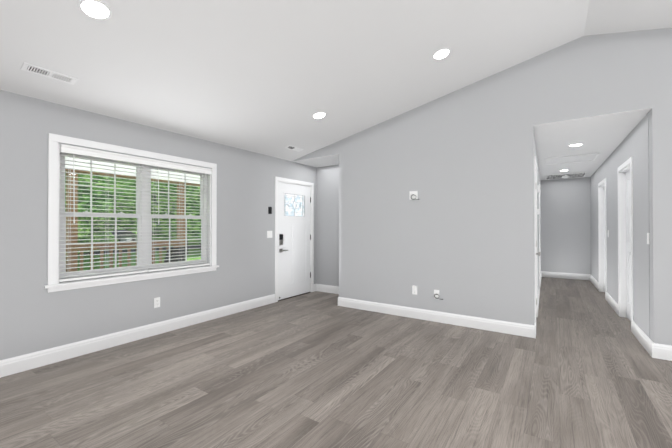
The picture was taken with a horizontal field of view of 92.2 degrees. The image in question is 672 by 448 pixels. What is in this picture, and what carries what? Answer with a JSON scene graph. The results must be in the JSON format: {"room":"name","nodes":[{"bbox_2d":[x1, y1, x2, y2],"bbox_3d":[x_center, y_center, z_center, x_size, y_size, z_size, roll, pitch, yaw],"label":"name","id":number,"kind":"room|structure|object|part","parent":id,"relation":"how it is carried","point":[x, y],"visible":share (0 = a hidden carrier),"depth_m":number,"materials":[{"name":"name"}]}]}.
{"room":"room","nodes":[
{"label":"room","id":0,"kind":"room"},
{"bbox_2d":[0,90,315,359],"bbox_3d":[-2.676,0.005,3.045,0.140,2.560,8.280,0,0,34],"label":"wall","id":1,"kind":"structure","parent":0,"point":[35,316],"depth_m":3.35,"materials":[{"name":"grey paint"}]},
{"bbox_2d":[44,133,218,292],"bbox_3d":[-2.187,-0.099,3.731,0.180,1.461,1.831,0,0,34],"label":"window","id":2,"kind":"structure","parent":1,"relation":"in","point":[55,141],"depth_m":3.54,"materials":[{"name":"white paint"}]},
{"bbox_3d":[-2.233,-0.091,3.762,0.070,1.303,1.607,0,0,34],"label":"vinyl window frame","id":3,"kind":"part","parent":2,"relation":"part of","materials":[{"name":"white plastic"}]},
{"bbox_2d":[59,144,211,281],"bbox_3d":[-2.157,-0.096,3.711,0.096,1.291,1.603,0,0,34],"label":"window blinds","id":4,"kind":"object","parent":2,"relation":"attached to","point":[68,149],"visible":0.92,"depth_m":3.55,"materials":[{"name":"white plastic"}]},
{"bbox_2d":[0,294,274,377],"bbox_3d":[-2.931,1.212,2.521,0.015,0.140,6.857,0,0,34],"label":"baseboard","id":5,"kind":"structure","parent":1,"relation":"attached to","point":[18,364],"depth_m":3.41,"materials":[{"name":"white paint"}]},
{"bbox_2d":[154,297,159,307],"bbox_3d":[-2.089,0.917,3.777,0.008,0.115,0.070,0,0,34],"label":"outlet","id":6,"kind":"object","parent":1,"relation":"attached to","point":[156,302],"visible":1,"depth_m":3.77,"materials":[{"name":"white plastic"}]},
{"bbox_2d":[267,231,271,237],"bbox_3d":[-1.079,0.169,5.278,0.010,0.115,0.116,0,0,34],"label":"light switch","id":7,"kind":"object","parent":1,"relation":"attached to","point":[269,234],"visible":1,"depth_m":5.27,"materials":[{"name":"white plastic"}]},
{"bbox_2d":[278,182,309,299],"bbox_3d":[-0.732,0.288,5.805,0.108,1.996,0.874,0,0,34],"label":"front door","id":8,"kind":"structure","parent":1,"relation":"in","point":[294,264],"depth_m":5.78,"materials":[{"name":"white paint"}]},
{"bbox_2d":[279,234,282,244],"bbox_3d":[-0.921,0.265,5.490,0.046,0.180,0.066,0,0,34],"label":"door lock","id":9,"kind":"object","parent":8,"relation":"attached to","point":[280,239],"depth_m":5.47,"materials":[{"name":"black plastic"}]},
{"bbox_3d":[-0.749,-0.336,5.821,0.004,0.393,0.570,0,0,34],"label":"front door glass came","id":10,"kind":"part","parent":8,"relation":"part of","materials":[{"name":"white glass"}]},
{"bbox_3d":[-0.752,-0.336,5.823,0.006,0.391,0.570,0,0,34],"label":"lite glass","id":11,"kind":"part","parent":8,"relation":"part of","materials":[{"name":"clear glass"}]},
{"bbox_2d":[275,176,313,301],"bbox_3d":[-0.781,0.257,5.839,0.156,2.091,1.032,0,0,34],"label":"door frame","id":12,"kind":"structure","parent":1,"relation":"attached to","point":[292,181],"depth_m":5.86,"materials":[{"name":"white paint"}]},
{"bbox_2d":[278,292,310,300],"bbox_3d":[-0.786,1.296,5.836,0.144,0.012,0.880,0,0,34],"label":"front door threshold sill","id":13,"kind":"structure","parent":1,"relation":"attached to","point":[294,296],"depth_m":5.76,"materials":[{"name":"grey metal"}]},
{"bbox_2d":[316,165,338,285],"bbox_3d":[-0.031,0.052,5.814,1.150,2.500,0.730,0,0,34],"label":"wall","id":14,"kind":"structure","parent":0,"point":[327,225],"depth_m":6.17,"materials":[{"name":"grey paint"}]},
{"bbox_2d":[316,284,338,293],"bbox_3d":[0.031,1.233,6.024,1.010,0.140,0.020,0,0,34],"label":"baseboard","id":15,"kind":"structure","parent":14,"relation":"attached to","point":[319,287],"depth_m":6.15,"materials":[{"name":"white paint"}]},
{"bbox_2d":[0,277,671,447],"bbox_3d":[2.070,1.332,2.581,8.520,0.100,12.830,0,0,34],"label":"floor","id":16,"kind":"structure","parent":0,"point":[319,369],"depth_m":2.55,"materials":[{"name":"grey wood"}]},
{"bbox_2d":[0,0,671,179],"bbox_3d":[2.072,-1.613,2.602,8.240,0.970,12.557,0,0,34],"label":"ceiling","id":17,"kind":"structure","parent":0,"point":[268,77],"depth_m":3.00,"materials":[{"name":"white paint"}]},
{"bbox_2d":[21,62,77,84],"bbox_3d":[-2.328,-1.219,2.637,0.105,0.007,0.335,-15,-8,33],"label":"ceiling vent","id":18,"kind":"object","parent":17,"relation":"in","point":[27,67],"visible":1,"depth_m":2.62,"materials":[{"name":"white metal"}]},
{"bbox_2d":[78,0,111,19],"bbox_3d":[-1.587,-1.413,2.134,0.184,0.004,0.184,-14,-8,33],"label":"recessed light","id":19,"kind":"object","parent":17,"relation":"in","point":[96,9],"visible":1,"depth_m":2.13,"materials":[{"name":"white paint"}]},
{"bbox_2d":[285,145,303,151],"bbox_3d":[-0.662,-1.200,5.144,0.105,0.007,0.335,-15,-8,33],"label":"ceiling vent","id":20,"kind":"object","parent":17,"relation":"in","point":[294,148],"visible":1,"depth_m":5.14,"materials":[{"name":"white metal"}]},
{"bbox_2d":[312,112,325,118],"bbox_3d":[-0.217,-1.399,4.177,0.184,0.004,0.184,-14,-8,33],"label":"recessed light","id":21,"kind":"object","parent":17,"relation":"in","point":[318,115],"visible":1,"depth_m":4.17,"materials":[{"name":"white paint"}]},
{"bbox_2d":[432,48,450,59],"bbox_3d":[1.079,-1.734,3.306,0.184,0.004,0.184,-14,-8,33],"label":"recessed light","id":22,"kind":"object","parent":17,"relation":"in","point":[440,54],"visible":1,"depth_m":3.30,"materials":[{"name":"white paint"}]},
{"bbox_2d":[545,172,587,179],"bbox_3d":[5.234,-1.092,7.390,0.760,0.012,0.800,0,0,33],"label":"ceiling vent","id":23,"kind":"object","parent":17,"relation":"in","point":[570,175],"visible":0.92,"depth_m":7.30,"materials":[{"name":"white metal"}]},
{"bbox_2d":[545,153,599,164],"bbox_3d":[4.003,-1.104,5.526,0.710,0.012,0.670,0,0,33],"label":"attic hatch","id":24,"kind":"object","parent":17,"relation":"in","point":[572,159],"visible":1,"depth_m":5.50,"materials":[{"name":"white paint"}]},
{"bbox_2d":[569,144,582,146],"bbox_3d":[3.387,-1.113,4.572,0.170,0.004,0.170,0,0,33],"label":"recessed light","id":25,"kind":"object","parent":17,"relation":"in","point":[573,145],"visible":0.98,"depth_m":4.59,"materials":[{"name":"white paint"}]},
{"bbox_2d":[293,28,671,345],"bbox_3d":[2.724,-0.383,3.435,8.380,3.340,0.140,0,0,34],"label":"wall","id":26,"kind":"structure","parent":0,"point":[459,234],"depth_m":3.96,"materials":[{"name":"grey paint"}]},
{"bbox_2d":[410,191,418,199],"bbox_3d":[1.079,-0.392,4.443,0.151,0.124,0.030,0,0,34],"label":"mounting plate","id":27,"kind":"object","parent":26,"relation":"attached to","point":[413,195],"visible":0.98,"depth_m":4.45,"materials":[{"name":"white plastic"}]},
{"bbox_2d":[412,285,416,294],"bbox_3d":[1.075,0.906,4.434,0.070,0.124,0.034,0,0,34],"label":"outlet","id":28,"kind":"object","parent":26,"relation":"attached to","point":[414,289],"visible":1,"depth_m":4.43,"materials":[{"name":"white plastic"}]},
{"bbox_2d":[338,297,535,337],"bbox_3d":[1.147,1.223,4.406,2.680,0.140,0.035,0,0,34],"label":"baseboard","id":29,"kind":"structure","parent":26,"relation":"attached to","point":[519,329],"depth_m":4.21,"materials":[{"name":"white paint"}]},
{"bbox_2d":[434,290,442,299],"bbox_3d":[1.348,0.930,4.254,0.127,0.117,0.027,0,0,37],"label":"outlet plate","id":30,"kind":"object","parent":26,"relation":"attached to","point":[436,294],"visible":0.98,"depth_m":4.27,"materials":[{"name":"white plastic"}]},
{"bbox_2d":[652,343,671,360],"bbox_3d":[4.541,1.209,2.107,3.612,0.140,0.015,0,0,34],"label":"baseboard","id":31,"kind":"structure","parent":26,"relation":"attached to","point":[659,351],"depth_m":3.07,"materials":[{"name":"white paint"}]},
{"bbox_2d":[534,134,540,289],"bbox_3d":[3.660,0.053,5.974,0.140,2.500,5.140,0,0,33],"label":"wall","id":32,"kind":"structure","parent":0,"point":[538,172],"depth_m":5.73,"materials":[{"name":"grey paint"}]},
{"bbox_2d":[534,156,537,322],"bbox_3d":[2.521,0.247,4.208,0.155,2.090,0.880,0,0,33],"label":"door frame","id":33,"kind":"structure","parent":32,"relation":"attached to","point":[535,235],"depth_m":3.81,"materials":[{"name":"white paint"}]},
{"bbox_2d":[538,288,539,308],"bbox_3d":[3.289,1.228,5.253,0.015,0.140,1.720,0,0,33],"label":"baseboard","id":34,"kind":"structure","parent":32,"relation":"attached to","point":[539,288],"depth_m":5.39,"materials":[{"name":"white paint"}]},
{"bbox_2d":[539,182,540,287],"bbox_3d":[3.940,0.261,6.387,0.155,2.090,0.880,0,0,33],"label":"door frame","id":35,"kind":"structure","parent":32,"relation":"attached to","point":[539,246],"depth_m":5.98,"materials":[{"name":"white paint"}]},
{"bbox_2d":[541,177,590,273],"bbox_3d":[5.572,0.065,7.880,1.263,2.500,0.140,0,0,33],"label":"wall","id":36,"kind":"structure","parent":0,"point":[565,228],"depth_m":7.80,"materials":[{"name":"grey paint"}]},
{"bbox_2d":[542,271,589,279],"bbox_3d":[5.526,1.244,7.810,0.930,0.140,0.015,0,0,33],"label":"baseboard","id":37,"kind":"structure","parent":36,"relation":"attached to","point":[544,273],"depth_m":7.79,"materials":[{"name":"white paint"}]},
{"bbox_2d":[534,108,651,129],"bbox_3d":[2.709,-1.123,3.487,0.980,0.003,0.198,0,0,34],"label":"soffit","id":38,"kind":"structure","parent":0,"point":[597,118],"depth_m":3.44,"materials":[{"name":"white paint"}]},
{"bbox_2d":[590,112,649,337],"bbox_3d":[4.602,0.049,5.361,0.140,2.500,5.140,0,0,33],"label":"wall","id":39,"kind":"structure","parent":0,"point":[634,143],"depth_m":3.79,"materials":[{"name":"grey paint"}]},
{"bbox_2d":[590,274,598,290],"bbox_3d":[5.532,1.239,6.925,0.015,0.140,1.490,0,0,33],"label":"baseboard","id":40,"kind":"structure","parent":39,"relation":"attached to","point":[592,279],"depth_m":6.84,"materials":[{"name":"white paint"}]},
{"bbox_2d":[598,178,606,298],"bbox_3d":[4.934,0.257,5.883,0.155,2.090,0.920,0,0,33],"label":"door frame","id":41,"kind":"structure","parent":39,"relation":"attached to","point":[601,232],"depth_m":6.22,"materials":[{"name":"white paint"}]},
{"bbox_2d":[604,187,604,291],"bbox_3d":[4.918,0.292,5.893,0.101,1.997,0.758,0,0,33],"label":"hall door","id":42,"kind":"structure","parent":39,"relation":"in","point":[604,239],"depth_m":6.14,"materials":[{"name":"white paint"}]},
{"bbox_2d":[606,292,617,314],"bbox_3d":[4.313,1.227,5.053,0.015,0.140,1.140,0,0,33],"label":"baseboard","id":43,"kind":"structure","parent":39,"relation":"attached to","point":[609,299],"depth_m":4.98,"materials":[{"name":"white paint"}]},
{"bbox_2d":[617,157,633,331],"bbox_3d":[3.821,0.247,4.174,0.155,2.090,0.880,0,0,33],"label":"door frame","id":44,"kind":"structure","parent":39,"relation":"attached to","point":[624,167],"depth_m":4.49,"materials":[{"name":"white paint"}]},
{"bbox_2d":[626,170,630,320],"bbox_3d":[3.805,0.281,4.183,0.101,1.997,0.718,0,0,33],"label":"hall door","id":45,"kind":"structure","parent":39,"relation":"in","point":[628,291],"depth_m":4.38,"materials":[{"name":"white paint"}]},
{"bbox_2d":[632,321,653,356],"bbox_3d":[3.286,1.217,3.476,0.015,0.140,0.864,0,0,33],"label":"baseboard","id":46,"kind":"structure","parent":39,"relation":"attached to","point":[643,338],"depth_m":3.42,"materials":[{"name":"white paint"}]},
{"label":"outside","id":47,"kind":"structure","parent":0,"visible":0},
{"bbox_2d":[78,245,198,254],"bbox_3d":[-13.505,2.286,33.247,6.000,0.096,200.000,0,0,34],"label":"street","id":48,"kind":"structure","parent":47,"point":[98,252],"depth_m":26.70,"materials":[{"name":"grey asphalt"}]},
{"bbox_2d":[78,243,200,270],"bbox_3d":[-39.917,3.445,51.046,116.294,2.824,200.000,0,0,34],"label":"lawn","id":49,"kind":"structure","parent":47,"point":[123,261],"depth_m":19.67,"materials":[{"name":"green plant"}]},
{"bbox_2d":[65,171,164,212],"bbox_3d":[-11.632,-4.361,12.087,12.892,12.755,12.401,0,0,34],"label":"tree","id":50,"kind":"object","parent":49,"relation":"on","point":[101,196],"depth_m":10.34,"materials":[{"name":"green plant"}]},
{"bbox_2d":[112,230,136,240],"bbox_3d":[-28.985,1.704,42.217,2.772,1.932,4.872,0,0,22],"label":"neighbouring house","id":51,"kind":"structure","parent":49,"relation":"on","point":[124,235],"depth_m":42.35,"materials":[{"name":"grey"}]},
{"bbox_2d":[65,157,199,271],"bbox_3d":[-2.767,0.317,5.034,2.224,2.960,12.200,0,0,34],"label":"porch","id":52,"kind":"object","parent":49,"relation":"on","point":[71,238],"depth_m":4.91,"materials":[{"name":"brown wood"}]},
{"bbox_2d":[163,246,188,262],"bbox_3d":[-2.643,0.850,4.769,0.696,1.014,0.586,0,0,2],"label":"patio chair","id":53,"kind":"object","parent":52,"relation":"on","point":[173,257],"depth_m":4.71,"materials":[{"name":"black metal"}]},
{"bbox_2d":[78,212,198,253],"bbox_3d":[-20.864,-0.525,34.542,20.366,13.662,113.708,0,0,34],"label":"tree","id":54,"kind":"object","parent":49,"relation":"on","point":[103,227],"depth_m":25.63,"materials":[{"name":"green plant"}]},
{"bbox_2d":[103,183,200,253],"bbox_3d":[-10.002,-4.451,21.472,13.286,13.180,14.873,0,0,34],"label":"tree","id":55,"kind":"object","parent":49,"relation":"on","point":[194,203],"depth_m":20.43,"materials":[{"name":"green plant"}]},
{"bbox_2d":[152,226,200,249],"bbox_3d":[-12.146,-5.125,28.688,15.481,14.777,14.962,0,0,34],"label":"tree","id":56,"kind":"object","parent":49,"relation":"on","point":[172,235],"depth_m":25.68,"materials":[{"name":"green plant"}]}
]}

